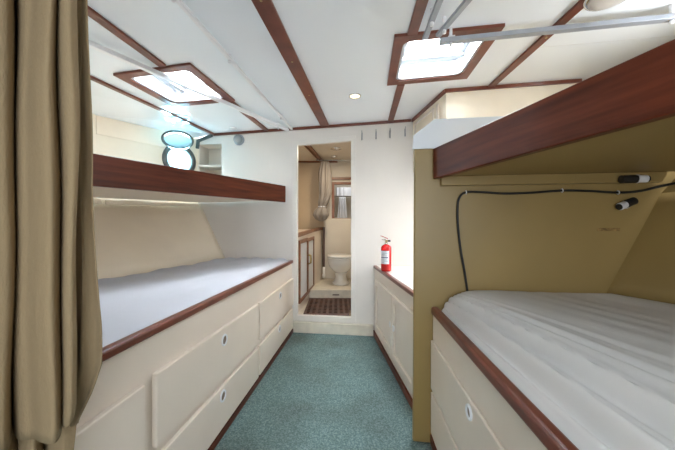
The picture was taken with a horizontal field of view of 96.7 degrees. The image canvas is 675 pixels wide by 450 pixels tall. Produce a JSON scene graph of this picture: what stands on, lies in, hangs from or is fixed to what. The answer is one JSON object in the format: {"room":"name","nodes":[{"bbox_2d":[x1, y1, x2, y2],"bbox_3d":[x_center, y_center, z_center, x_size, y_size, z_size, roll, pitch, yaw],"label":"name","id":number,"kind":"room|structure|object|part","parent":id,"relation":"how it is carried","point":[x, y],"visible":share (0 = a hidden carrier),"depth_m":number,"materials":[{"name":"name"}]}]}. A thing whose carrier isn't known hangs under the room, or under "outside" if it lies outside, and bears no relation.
{"room":"boat sleeping cabin","nodes":[
{"label":"boat sleeping cabin","id":0,"kind":"room"},
{"bbox_2d":[92,114,96,199],"bbox_3d":[-2.175,-0.502,0.343,0.214,0.726,4.089,0,0,5],"label":"wall","id":1,"kind":"structure","parent":0,"point":[93,115],"depth_m":2.34,"materials":[{"name":"white paint"}]},
{"bbox_2d":[90,75,214,134],"bbox_3d":[-1.689,-0.890,0.998,0.035,0.040,4.099,0,0,13],"label":"trim","id":2,"kind":"structure","parent":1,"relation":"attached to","point":[92,78],"depth_m":2.19,"materials":[{"name":"brown wood"}]},
{"bbox_2d":[96,128,197,203],"bbox_3d":[-1.665,-0.525,2.695,0.030,0.690,0.858,0,0,37],"label":"wall","id":3,"kind":"structure","parent":0,"point":[105,145],"depth_m":2.55,"materials":[{"name":"white paint"}]},
{"bbox_2d":[96,115,198,153],"bbox_3d":[-1.647,-0.789,2.688,0.006,0.149,0.828,0,0,37],"label":"trim","id":4,"kind":"structure","parent":3,"relation":"attached to","point":[105,126],"depth_m":2.58,"materials":[{"name":"white paint"}]},
{"bbox_2d":[161,130,195,169],"bbox_3d":[-1.467,-0.639,2.761,0.274,0.354,0.406,0,0,-21],"label":"window","id":5,"kind":"structure","parent":3,"relation":"in","point":[192,161],"depth_m":2.76,"materials":[{"name":"silver metal"}]},
{"bbox_2d":[94,201,224,278],"bbox_3d":[-1.833,0.403,0.664,0.835,1.233,4.797,0,0,7],"label":"wall","id":6,"kind":"structure","parent":0,"point":[129,239],"depth_m":2.40,"materials":[{"name":"white paint"}]},
{"bbox_2d":[93,154,285,206],"bbox_3d":[-1.579,-0.261,1.780,0.981,0.231,2.929,0,0,26],"label":"bunk","id":7,"kind":"object","parent":6,"relation":"attached to","point":[113,177],"visible":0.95,"depth_m":1.96,"materials":[{"name":"brown wood"}]},
{"bbox_2d":[298,301,307,313],"bbox_3d":[-0.125,0.916,4.245,1.350,0.028,2.510,0,0,0],"label":"floor","id":8,"kind":"structure","parent":0,"point":[302,310],"depth_m":3.18,"materials":[{"name":"beige paint"}]},
{"bbox_2d":[298,227,322,312],"bbox_3d":[-0.497,0.468,3.681,0.567,0.866,1.361,0,0,0],"label":"vanity cabinet","id":9,"kind":"object","parent":8,"relation":"on","point":[309,240],"visible":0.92,"depth_m":3.51,"materials":[{"name":"beige paint"}]},
{"bbox_3d":[-0.370,0.476,3.278,0.058,0.657,0.440,0,0,0],"label":"door","id":10,"kind":"part","parent":9,"relation":"part of","materials":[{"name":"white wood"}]},
{"bbox_3d":[-0.374,0.482,3.278,0.007,0.573,0.368,0,0,5],"label":"door panel","id":11,"kind":"part","parent":9,"relation":"part of","materials":[{"name":"laminate"}]},
{"bbox_3d":[-0.329,0.476,3.708,0.057,0.657,0.425,0,0,0],"label":"door","id":12,"kind":"part","parent":9,"relation":"part of","materials":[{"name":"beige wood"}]},
{"bbox_3d":[-0.334,0.482,3.709,0.007,0.573,0.353,0,0,5],"label":"door panel","id":13,"kind":"part","parent":9,"relation":"part of","materials":[{"name":"laminate"}]},
{"bbox_2d":[303,298,350,315],"bbox_3d":[0.037,0.887,3.280,0.749,0.024,0.640,0,0,0],"label":"floor grate","id":14,"kind":"object","parent":8,"relation":"on","point":[315,306],"depth_m":3.22,"materials":[{"name":"brown wood"}]},
{"bbox_2d":[198,122,413,329],"bbox_3d":[-0.071,0.018,2.859,2.768,2.005,0.030,0,0,7],"label":"wall","id":15,"kind":"structure","parent":0,"point":[384,164],"depth_m":2.85,"materials":[{"name":"beige paint"}]},
{"bbox_2d":[196,134,212,148],"bbox_3d":[-1.325,-0.833,2.987,0.169,0.149,0.025,0,0,0],"label":"bracket","id":16,"kind":"object","parent":15,"relation":"attached to","point":[199,140],"visible":0.94,"depth_m":2.98,"materials":[{"name":"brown metal"}]},
{"bbox_2d":[199,144,221,174],"bbox_3d":[-1.263,-0.645,3.102,0.269,0.350,0.196,0,0,7],"label":"wall niche","id":17,"kind":"object","parent":15,"relation":"attached to","point":[210,155],"visible":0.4,"depth_m":3.16,"materials":[{"name":"beige paint"}]},
{"bbox_2d":[199,164,221,169],"bbox_3d":[-1.264,-0.595,3.096,0.247,0.020,0.184,0,0,7],"label":"shelf","id":18,"kind":"object","parent":17,"relation":"attached to","point":[202,166],"depth_m":3.05,"materials":[{"name":"beige paint"}]},
{"bbox_2d":[233,134,243,144],"bbox_3d":[-0.973,-0.837,2.926,0.108,0.108,0.069,0,0,7],"label":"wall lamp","id":19,"kind":"object","parent":15,"relation":"attached to","point":[238,139],"visible":1,"depth_m":2.91,"materials":[{"name":"metal"}]},
{"bbox_2d":[213,119,410,135],"bbox_3d":[-0.283,-0.926,2.862,1.923,0.078,0.018,0,0,7],"label":"trim","id":20,"kind":"structure","parent":15,"relation":"attached to","point":[403,120],"depth_m":2.85,"materials":[{"name":"brown wood"}]},
{"bbox_2d":[292,136,355,322],"bbox_3d":[-0.132,0.040,2.847,0.612,1.750,0.015,0,0,7],"label":"door frame","id":21,"kind":"structure","parent":15,"relation":"in","point":[352,319],"depth_m":2.83,"materials":[{"name":"beige paint"}]},
{"bbox_2d":[292,321,372,335],"bbox_3d":[-0.051,0.971,2.818,0.774,0.098,0.044,0,0,7],"label":"trim","id":22,"kind":"structure","parent":15,"relation":"attached to","point":[298,326],"depth_m":2.80,"materials":[{"name":"beige paint"}]},
{"bbox_2d":[411,78,581,171],"bbox_3d":[1.166,-0.737,2.389,1.055,0.514,0.597,0,0,6],"label":"locker","id":23,"kind":"object","parent":15,"relation":"attached to","point":[503,99],"visible":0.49,"depth_m":2.12,"materials":[{"name":"white paint"}]},
{"bbox_3d":[0.719,-0.715,2.508,0.008,0.390,0.370,0,0,-8],"label":"door moulding","id":24,"kind":"part","parent":23,"relation":"part of","materials":[{"name":"beige paint"}]},
{"bbox_3d":[0.725,-0.955,2.443,0.015,0.028,0.601,0,0,-8],"label":"cornice","id":25,"kind":"part","parent":23,"relation":"part of","materials":[{"name":"brown wood"}]},
{"bbox_3d":[1.211,-0.970,2.091,0.901,0.049,0.015,0,0,6],"label":"cornice","id":26,"kind":"part","parent":23,"relation":"part of","materials":[{"name":"brown wood"}]},
{"bbox_2d":[298,163,323,278],"bbox_3d":[-0.125,-0.021,4.475,1.350,1.847,0.030,0,0,0],"label":"wall","id":27,"kind":"structure","parent":0,"point":[308,181],"depth_m":4.46,"materials":[{"name":"beige paint"}]},
{"bbox_2d":[304,145,322,161],"bbox_3d":[-0.285,-0.933,3.925,0.035,0.020,0.959,0,0,8],"label":"trim","id":28,"kind":"structure","parent":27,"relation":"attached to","point":[315,153],"depth_m":3.83,"materials":[{"name":"orange wood"}]},
{"bbox_2d":[298,161,336,162],"bbox_3d":[-0.400,-0.933,4.430,0.800,0.020,0.040,0,0,0],"label":"trim","id":29,"kind":"structure","parent":27,"relation":"attached to","point":[298,161],"depth_m":4.43,"materials":[{"name":"orange wood"}]},
{"bbox_2d":[214,332,431,449],"bbox_3d":[0.000,1.035,0.645,3.500,0.030,4.691,0,0,0],"label":"floor","id":30,"kind":"structure","parent":0,"point":[321,391],"depth_m":1.71,"materials":[{"name":"teal carpet"}]},
{"bbox_2d":[74,260,293,449],"bbox_3d":[-1.005,0.663,1.799,0.984,0.653,2.283,0,0,5],"label":"bunk","id":31,"kind":"object","parent":30,"relation":"on","point":[174,382],"visible":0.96,"depth_m":1.18,"materials":[{"name":"beige paint"}]},
{"bbox_3d":[-0.620,0.734,0.821,0.021,0.472,0.235,0,0,5],"label":"locker door","id":32,"kind":"part","parent":31,"relation":"part of","materials":[{"name":"beige paint"}]},
{"bbox_2d":[98,257,287,346],"bbox_3d":[-1.019,0.355,1.835,0.912,0.085,2.226,0,0,5],"label":"mattress","id":33,"kind":"object","parent":31,"relation":"on","point":[129,304],"visible":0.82,"depth_m":1.52,"materials":[{"name":"white fabric"}]},
{"bbox_3d":[-0.544,0.351,1.793,0.034,0.028,2.186,0,0,5],"label":"rail","id":34,"kind":"part","parent":31,"relation":"part of","materials":[{"name":"brown wood"}]},
{"bbox_3d":[-0.560,0.624,1.458,0.021,0.268,0.945,0,0,5],"label":"drawer","id":35,"kind":"part","parent":31,"relation":"part of","materials":[{"name":"beige paint"}]},
{"bbox_3d":[-0.562,0.874,1.435,0.021,0.208,0.990,0,0,5],"label":"drawer","id":36,"kind":"part","parent":31,"relation":"part of","materials":[{"name":"beige paint"}]},
{"bbox_3d":[-0.549,0.820,1.440,0.009,0.057,0.057,0,0,5],"label":"ring pull","id":37,"kind":"part","parent":31,"relation":"part of","materials":[{"name":"white plastic"}]},
{"bbox_3d":[-0.548,0.557,1.454,0.009,0.057,0.057,0,0,5],"label":"ring pull","id":38,"kind":"part","parent":31,"relation":"part of","materials":[{"name":"white plastic"}]},
{"bbox_2d":[208,329,292,449],"bbox_3d":[-0.528,1.002,1.794,0.019,0.036,2.190,0,0,5],"label":"baseboard","id":39,"kind":"structure","parent":31,"relation":"attached to","point":[220,435],"depth_m":1.72,"materials":[{"name":"brown wood"}]},
{"bbox_3d":[-0.471,0.881,2.394,0.021,0.193,0.885,0,0,5],"label":"drawer","id":40,"kind":"part","parent":31,"relation":"part of","materials":[{"name":"beige paint"}]},
{"bbox_3d":[-0.470,0.631,2.404,0.021,0.253,0.905,0,0,5],"label":"drawer","id":41,"kind":"part","parent":31,"relation":"part of","materials":[{"name":"beige paint"}]},
{"bbox_2d":[373,265,412,398],"bbox_3d":[0.716,0.697,2.193,0.769,0.647,1.185,0,0,0],"label":"base cabinet","id":42,"kind":"object","parent":30,"relation":"on","point":[393,289],"visible":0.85,"depth_m":2.03,"materials":[{"name":"beige paint"}]},
{"bbox_3d":[0.368,0.703,2.379,0.005,0.341,0.486,0,0,-4],"label":"panel","id":43,"kind":"part","parent":42,"relation":"part of","materials":[{"name":"beige paint"}]},
{"bbox_3d":[0.361,0.703,2.378,0.019,0.435,0.580,0,0,-4],"label":"door","id":44,"kind":"part","parent":42,"relation":"part of","materials":[{"name":"beige paint"}]},
{"bbox_2d":[373,330,412,408],"bbox_3d":[0.378,0.998,2.194,0.013,0.045,1.190,0,0,-4],"label":"baseboard","id":45,"kind":"structure","parent":42,"relation":"attached to","point":[406,393],"depth_m":2.00,"materials":[{"name":"brown wood"}]},
{"bbox_3d":[0.390,0.386,2.193,0.029,0.026,1.186,0,0,-4],"label":"edge rail","id":46,"kind":"part","parent":42,"relation":"part of","materials":[{"name":"brown wood"}]},
{"bbox_2d":[377,265,412,288],"bbox_3d":[0.731,0.387,2.194,0.738,0.024,1.183,0,0,0],"label":"countertop","id":47,"kind":"structure","parent":42,"relation":"on","point":[404,274],"depth_m":2.32,"materials":[{"name":"beige paint"}]},
{"bbox_2d":[381,236,390,271],"bbox_3d":[0.394,0.229,2.429,0.082,0.287,0.083,0,0,28],"label":"fire extinguisher","id":48,"kind":"object","parent":47,"relation":"on","point":[385,249],"visible":1,"depth_m":2.40,"materials":[{"name":"red metal"}]},
{"bbox_3d":[0.400,0.703,1.842,0.019,0.435,0.475,0,0,-4],"label":"door","id":49,"kind":"part","parent":42,"relation":"part of","materials":[{"name":"beige paint"}]},
{"bbox_3d":[0.407,0.703,1.843,0.005,0.341,0.381,0,0,-4],"label":"panel","id":50,"kind":"part","parent":42,"relation":"part of","materials":[{"name":"beige paint"}]},
{"bbox_2d":[430,307,578,449],"bbox_3d":[0.962,0.699,0.523,1.277,0.642,1.749,0,0,0],"label":"bunk","id":51,"kind":"object","parent":30,"relation":"on","point":[475,405],"visible":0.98,"depth_m":0.89,"materials":[{"name":"beige paint"}]},
{"bbox_3d":[0.404,0.869,0.847,0.011,0.192,1.096,0,0,4],"label":"drawer","id":52,"kind":"part","parent":51,"relation":"part of","materials":[{"name":"beige paint"}]},
{"bbox_3d":[0.404,0.645,0.847,0.079,0.225,1.094,0,0,0],"label":"drawer","id":53,"kind":"part","parent":51,"relation":"part of","materials":[{"name":"beige paint"}]},
{"bbox_3d":[0.400,0.570,0.914,0.009,0.047,0.047,0,0,4],"label":"ring pull","id":54,"kind":"part","parent":51,"relation":"part of","materials":[{"name":"white plastic"}]},
{"bbox_2d":[442,290,674,449],"bbox_3d":[0.990,0.368,0.538,1.251,0.160,1.677,0,0,0],"label":"mattress","id":55,"kind":"object","parent":51,"relation":"on","point":[600,367],"visible":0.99,"depth_m":0.73,"materials":[{"name":"white fabric"}]},
{"bbox_2d":[298,142,350,160],"bbox_3d":[-0.125,-0.960,4.250,1.350,0.030,2.500,0,0,0],"label":"ceiling","id":56,"kind":"structure","parent":0,"point":[324,151],"depth_m":3.91,"materials":[{"name":"beige paint"}]},
{"bbox_2d":[313,160,350,220],"bbox_3d":[0.101,-0.480,4.184,0.877,0.860,0.233,0,0,0],"label":"shower curtain","id":57,"kind":"object","parent":56,"relation":"hanging from","point":[321,213],"visible":1,"depth_m":4.13,"materials":[{"name":"beige fabric"}]},
{"bbox_3d":[0.120,-0.905,4.190,0.840,0.015,0.016,0,0,0],"label":"rod","id":58,"kind":"part","parent":57,"relation":"part of","materials":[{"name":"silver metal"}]},
{"bbox_2d":[331,147,340,150],"bbox_3d":[-0.020,-0.932,3.690,0.132,0.026,0.132,0,0,0],"label":"recessed light","id":59,"kind":"object","parent":56,"relation":"in","point":[332,148],"visible":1,"depth_m":3.65,"materials":[{"name":"silver metal"}]},
{"bbox_2d":[309,279,350,297],"bbox_3d":[0.104,0.844,3.989,0.891,0.115,0.738,0,0,0],"label":"platform","id":60,"kind":"object","parent":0,"point":[324,288],"visible":0.34,"depth_m":3.62,"materials":[{"name":"beige paint"}]},
{"bbox_2d":[322,227,325,277],"bbox_3d":[-0.195,0.395,4.309,0.056,0.730,0.073,0,0,0],"label":"post","id":61,"kind":"object","parent":60,"relation":"on","point":[323,267],"visible":1,"depth_m":4.30,"materials":[{"name":"brown wood"}]},
{"bbox_3d":[-0.195,0.315,4.322,0.023,0.570,0.045,0,0,0],"label":"post","id":62,"kind":"part","parent":61,"relation":"part of","materials":[{"name":"brown wood"}]},
{"bbox_2d":[327,253,350,285],"bbox_3d":[0.045,0.592,4.020,0.374,0.386,0.464,0,0,0],"label":"toilet","id":63,"kind":"object","parent":60,"relation":"on","point":[340,263],"visible":0.84,"depth_m":3.88,"materials":[{"name":"white ceramic"}]},
{"bbox_3d":[0.045,0.436,4.020,0.374,0.020,0.464,0,0,0],"label":"seat","id":64,"kind":"part","parent":63,"relation":"part of","materials":[{"name":"white ceramic"}]},
{"bbox_3d":[0.045,0.410,4.020,0.372,0.022,0.464,0,0,0],"label":"lid","id":65,"kind":"part","parent":63,"relation":"part of","materials":[{"name":"white ceramic"}]},
{"bbox_3d":[0.045,0.539,4.020,0.356,0.182,0.450,0,0,0],"label":"bowl","id":66,"kind":"part","parent":63,"relation":"part of","materials":[{"name":"white ceramic"}]},
{"bbox_2d":[324,218,350,278],"bbox_3d":[0.174,0.344,4.410,0.749,0.879,0.099,0,0,0],"label":"wall","id":67,"kind":"structure","parent":0,"point":[337,230],"depth_m":4.36,"materials":[{"name":"beige paint"}]},
{"bbox_2d":[326,161,350,217],"bbox_3d":[0.165,-0.521,4.455,0.770,0.843,0.010,0,0,0],"label":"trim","id":68,"kind":"structure","parent":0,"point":[341,168],"depth_m":4.45,"materials":[{"name":"beige paint"}]},
{"bbox_2d":[332,182,350,217],"bbox_3d":[0.177,-0.357,4.439,0.525,0.555,0.019,0,0,0],"label":"window","id":69,"kind":"structure","parent":68,"relation":"in","point":[333,183],"depth_m":4.43,"materials":[{"name":"orange wood"}]},
{"bbox_2d":[332,177,350,179],"bbox_3d":[0.214,-0.688,4.434,0.669,0.035,0.029,0,0,0],"label":"trim","id":70,"kind":"structure","parent":68,"relation":"attached to","point":[333,178],"depth_m":4.42,"materials":[{"name":"orange wood"}]},
{"bbox_2d":[334,185,350,217],"bbox_3d":[-0.125,-0.021,5.485,1.350,1.847,0.030,0,0,0],"label":"wall","id":71,"kind":"structure","parent":0,"point":[336,199],"depth_m":5.47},
{"bbox_3d":[0.150,-0.500,5.379,0.600,0.015,0.173,0,0,0],"label":"towel rail","id":72,"kind":"object","parent":71,"relation":"attached to","visible":0},
{"bbox_2d":[337,197,346,217],"bbox_3d":[0.085,-0.225,5.255,0.219,0.531,0.040,0,0,0],"label":"hanging towel","id":73,"kind":"object","parent":72,"relation":"hanging from","point":[342,210],"visible":0.7,"depth_m":5.25,"materials":[{"name":"white fabric"}]},
{"bbox_2d":[336,187,350,195],"bbox_3d":[0.147,-0.585,5.275,0.347,0.150,0.054,0,0,0],"label":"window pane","id":74,"kind":"object","parent":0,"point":[340,191],"visible":0.77,"depth_m":5.26,"materials":[{"name":"white glass"}]},
{"bbox_2d":[88,0,674,137],"bbox_3d":[0.022,-0.954,0.648,4.657,0.182,4.696,0,0,0],"label":"ceiling","id":75,"kind":"structure","parent":0,"point":[343,48],"depth_m":1.64,"materials":[{"name":"white paint"}]},
{"bbox_2d":[88,6,165,66],"bbox_3d":[-1.100,-0.908,0.958,0.045,0.020,1.528,0,0,8],"label":"trim","id":76,"kind":"structure","parent":75,"relation":"attached to","point":[93,14],"depth_m":1.44,"materials":[{"name":"brown wood"}]},
{"bbox_2d":[113,63,234,106],"bbox_3d":[-1.048,-0.962,1.995,0.513,0.139,0.516,0,0,9],"label":"window","id":77,"kind":"structure","parent":75,"relation":"attached to","point":[174,95],"depth_m":2.04,"materials":[{"name":"brown wood"}]},
{"bbox_2d":[89,40,288,130],"bbox_3d":[-0.840,-0.899,2.143,0.040,0.066,1.588,0,0,28],"label":"track","id":78,"kind":"object","parent":75,"relation":"attached to","point":[93,45],"visible":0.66,"depth_m":1.82,"materials":[{"name":"white plastic"}]},
{"bbox_2d":[171,0,292,129],"bbox_3d":[-0.605,-0.907,1.502,0.030,0.053,2.706,0,0,7],"label":"track","id":79,"kind":"object","parent":75,"relation":"attached to","point":[181,4],"visible":1,"depth_m":1.57,"materials":[{"name":"white plastic"}]},
{"bbox_2d":[0,0,102,449],"bbox_3d":[-0.680,-0.110,0.578,0.360,1.540,0.152,0,0,-37],"label":"curtain","id":80,"kind":"object","parent":79,"relation":"hanging from","point":[51,352],"visible":1,"depth_m":0.60,"materials":[{"name":"beige fabric"}]},
{"bbox_2d":[230,102,267,130],"bbox_3d":[-0.743,-0.918,2.567,0.045,0.017,0.693,0,0,9],"label":"trim","id":81,"kind":"structure","parent":75,"relation":"attached to","point":[252,119],"depth_m":2.64,"materials":[{"name":"brown wood"}]},
{"bbox_2d":[251,0,328,126],"bbox_3d":[-0.277,-0.931,1.546,0.080,0.023,2.612,0,0,7],"label":"trim","id":82,"kind":"structure","parent":75,"relation":"attached to","point":[266,9],"depth_m":1.60,"materials":[{"name":"brown wood"}]},
{"bbox_2d":[349,93,360,98],"bbox_3d":[0.128,-0.948,2.202,0.092,0.011,0.092,0,0,0],"label":"recessed light","id":83,"kind":"object","parent":75,"relation":"in","point":[352,95],"visible":1,"depth_m":2.19,"materials":[{"name":"silver metal"}]},
{"bbox_2d":[388,84,404,121],"bbox_3d":[0.459,-0.953,2.397,0.050,0.016,0.737,0,0,4],"label":"trim","id":84,"kind":"structure","parent":75,"relation":"attached to","point":[399,89],"depth_m":2.30,"materials":[{"name":"brown wood"}]},
{"bbox_2d":[407,0,428,34],"bbox_3d":[0.336,-0.949,0.875,0.050,0.017,1.252,0,0,3],"label":"trim","id":85,"kind":"structure","parent":75,"relation":"attached to","point":[420,6],"depth_m":1.36,"materials":[{"name":"brown wood"}]},
{"bbox_2d":[422,0,442,39],"bbox_3d":[0.407,-0.921,1.130,0.035,0.077,0.661,0,0,3],"label":"track","id":86,"kind":"object","parent":75,"relation":"attached to","point":[434,10],"visible":1,"depth_m":1.32,"materials":[{"name":"metal"}]},
{"bbox_2d":[387,23,504,85],"bbox_3d":[0.570,-1.008,1.734,0.523,0.138,0.541,0,0,5],"label":"window","id":87,"kind":"structure","parent":75,"relation":"attached to","point":[445,63],"depth_m":1.82,"materials":[{"name":"brown wood"}]},
{"bbox_3d":[0.572,-1.034,1.786,0.267,0.037,0.014,0,0,7],"label":"hatch handle","id":88,"kind":"part","parent":87,"relation":"part of","materials":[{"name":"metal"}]},
{"bbox_2d":[436,0,471,36],"bbox_3d":[0.551,-0.923,1.095,0.035,0.077,0.704,0,0,-11],"label":"track","id":89,"kind":"object","parent":75,"relation":"attached to","point":[446,24],"visible":1,"depth_m":1.31,"materials":[{"name":"metal"}]},
{"bbox_2d":[488,0,584,86],"bbox_3d":[1.073,-0.970,1.160,0.050,0.016,1.920,0,0,0],"label":"trim","id":90,"kind":"structure","parent":75,"relation":"attached to","point":[578,6],"depth_m":1.61,"materials":[{"name":"brown wood"}]},
{"bbox_2d":[439,3,674,46],"bbox_3d":[1.175,-0.933,1.387,1.362,0.115,0.046,0,0,7],"label":"track","id":91,"kind":"object","parent":75,"relation":"attached to","point":[451,39],"visible":1,"depth_m":1.40,"materials":[{"name":"metal"}]},
{"bbox_2d":[583,0,624,10],"bbox_3d":[1.145,-0.960,1.262,0.180,0.039,0.180,0,0,0],"label":"recessed light","id":92,"kind":"object","parent":75,"relation":"in","point":[589,5],"visible":1,"depth_m":1.29,"materials":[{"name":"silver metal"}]},
{"bbox_2d":[539,36,671,47],"bbox_3d":[1.545,-0.991,1.607,0.915,0.028,0.004,0,0,6],"label":"trim","id":93,"kind":"structure","parent":75,"relation":"attached to","point":[664,36],"depth_m":1.62,"materials":[{"name":"laminate"}]},
{"bbox_2d":[412,149,674,442],"bbox_3d":[0.978,0.267,1.344,1.254,1.506,0.022,0,0,7],"label":"wall partition","id":94,"kind":"structure","parent":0,"point":[551,242],"depth_m":1.36,"materials":[{"name":"beige paint"}]},
{"bbox_2d":[456,182,674,290],"bbox_3d":[1.151,0.059,1.199,1.222,0.519,0.324,0,0,31],"label":"cable","id":95,"kind":"object","parent":94,"relation":"attached to","point":[561,190],"visible":0.96,"depth_m":1.34,"materials":[{"name":"black rubber"}]},
{"bbox_2d":[597,228,619,230],"bbox_3d":[1.178,0.020,1.305,0.090,0.014,0.001,0,0,7],"label":"residue","id":96,"kind":"object","parent":94,"relation":"attached to","point":[598,229],"visible":1,"depth_m":1.30,"materials":[{"name":"brown"}]},
{"bbox_2d":[615,197,637,209],"bbox_3d":[1.232,-0.091,1.282,0.087,0.056,0.037,0,0,-8],"label":"light","id":97,"kind":"object","parent":94,"relation":"attached to","point":[625,204],"visible":1,"depth_m":1.27,"materials":[{"name":"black plastic"}]},
{"bbox_2d":[615,204,622,209],"bbox_3d":[1.196,-0.077,1.275,0.013,0.025,0.026,0,0,0],"label":"switch","id":98,"kind":"object","parent":97,"relation":"attached to","point":[618,206],"depth_m":1.27,"materials":[{"name":"plastic"}]},
{"bbox_2d":[607,179,674,303],"bbox_3d":[1.778,0.003,0.531,0.929,2.034,4.560,0,0,-10],"label":"wall","id":99,"kind":"structure","parent":0,"point":[647,272],"depth_m":1.23,"materials":[{"name":"beige paint"}]},
{"bbox_2d":[412,39,674,185],"bbox_3d":[1.159,-0.336,0.490,1.208,0.312,2.135,0,0,-12],"label":"bunk","id":100,"kind":"object","parent":99,"relation":"attached to","point":[619,120],"visible":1,"depth_m":0.90,"materials":[{"name":"brown wood"}]},
{"bbox_3d":[0.986,-0.424,1.328,1.278,0.136,0.006,0,0,7],"label":"headboard","id":101,"kind":"part","parent":100,"relation":"part of","materials":[{"name":"white paint"}]},
{"bbox_2d":[618,175,650,182],"bbox_3d":[1.235,-0.193,1.249,0.102,0.037,0.037,0,0,7],"label":"light","id":102,"kind":"object","parent":100,"relation":"attached to","point":[623,178],"visible":1,"depth_m":1.24,"materials":[{"name":"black plastic"}]}
]}

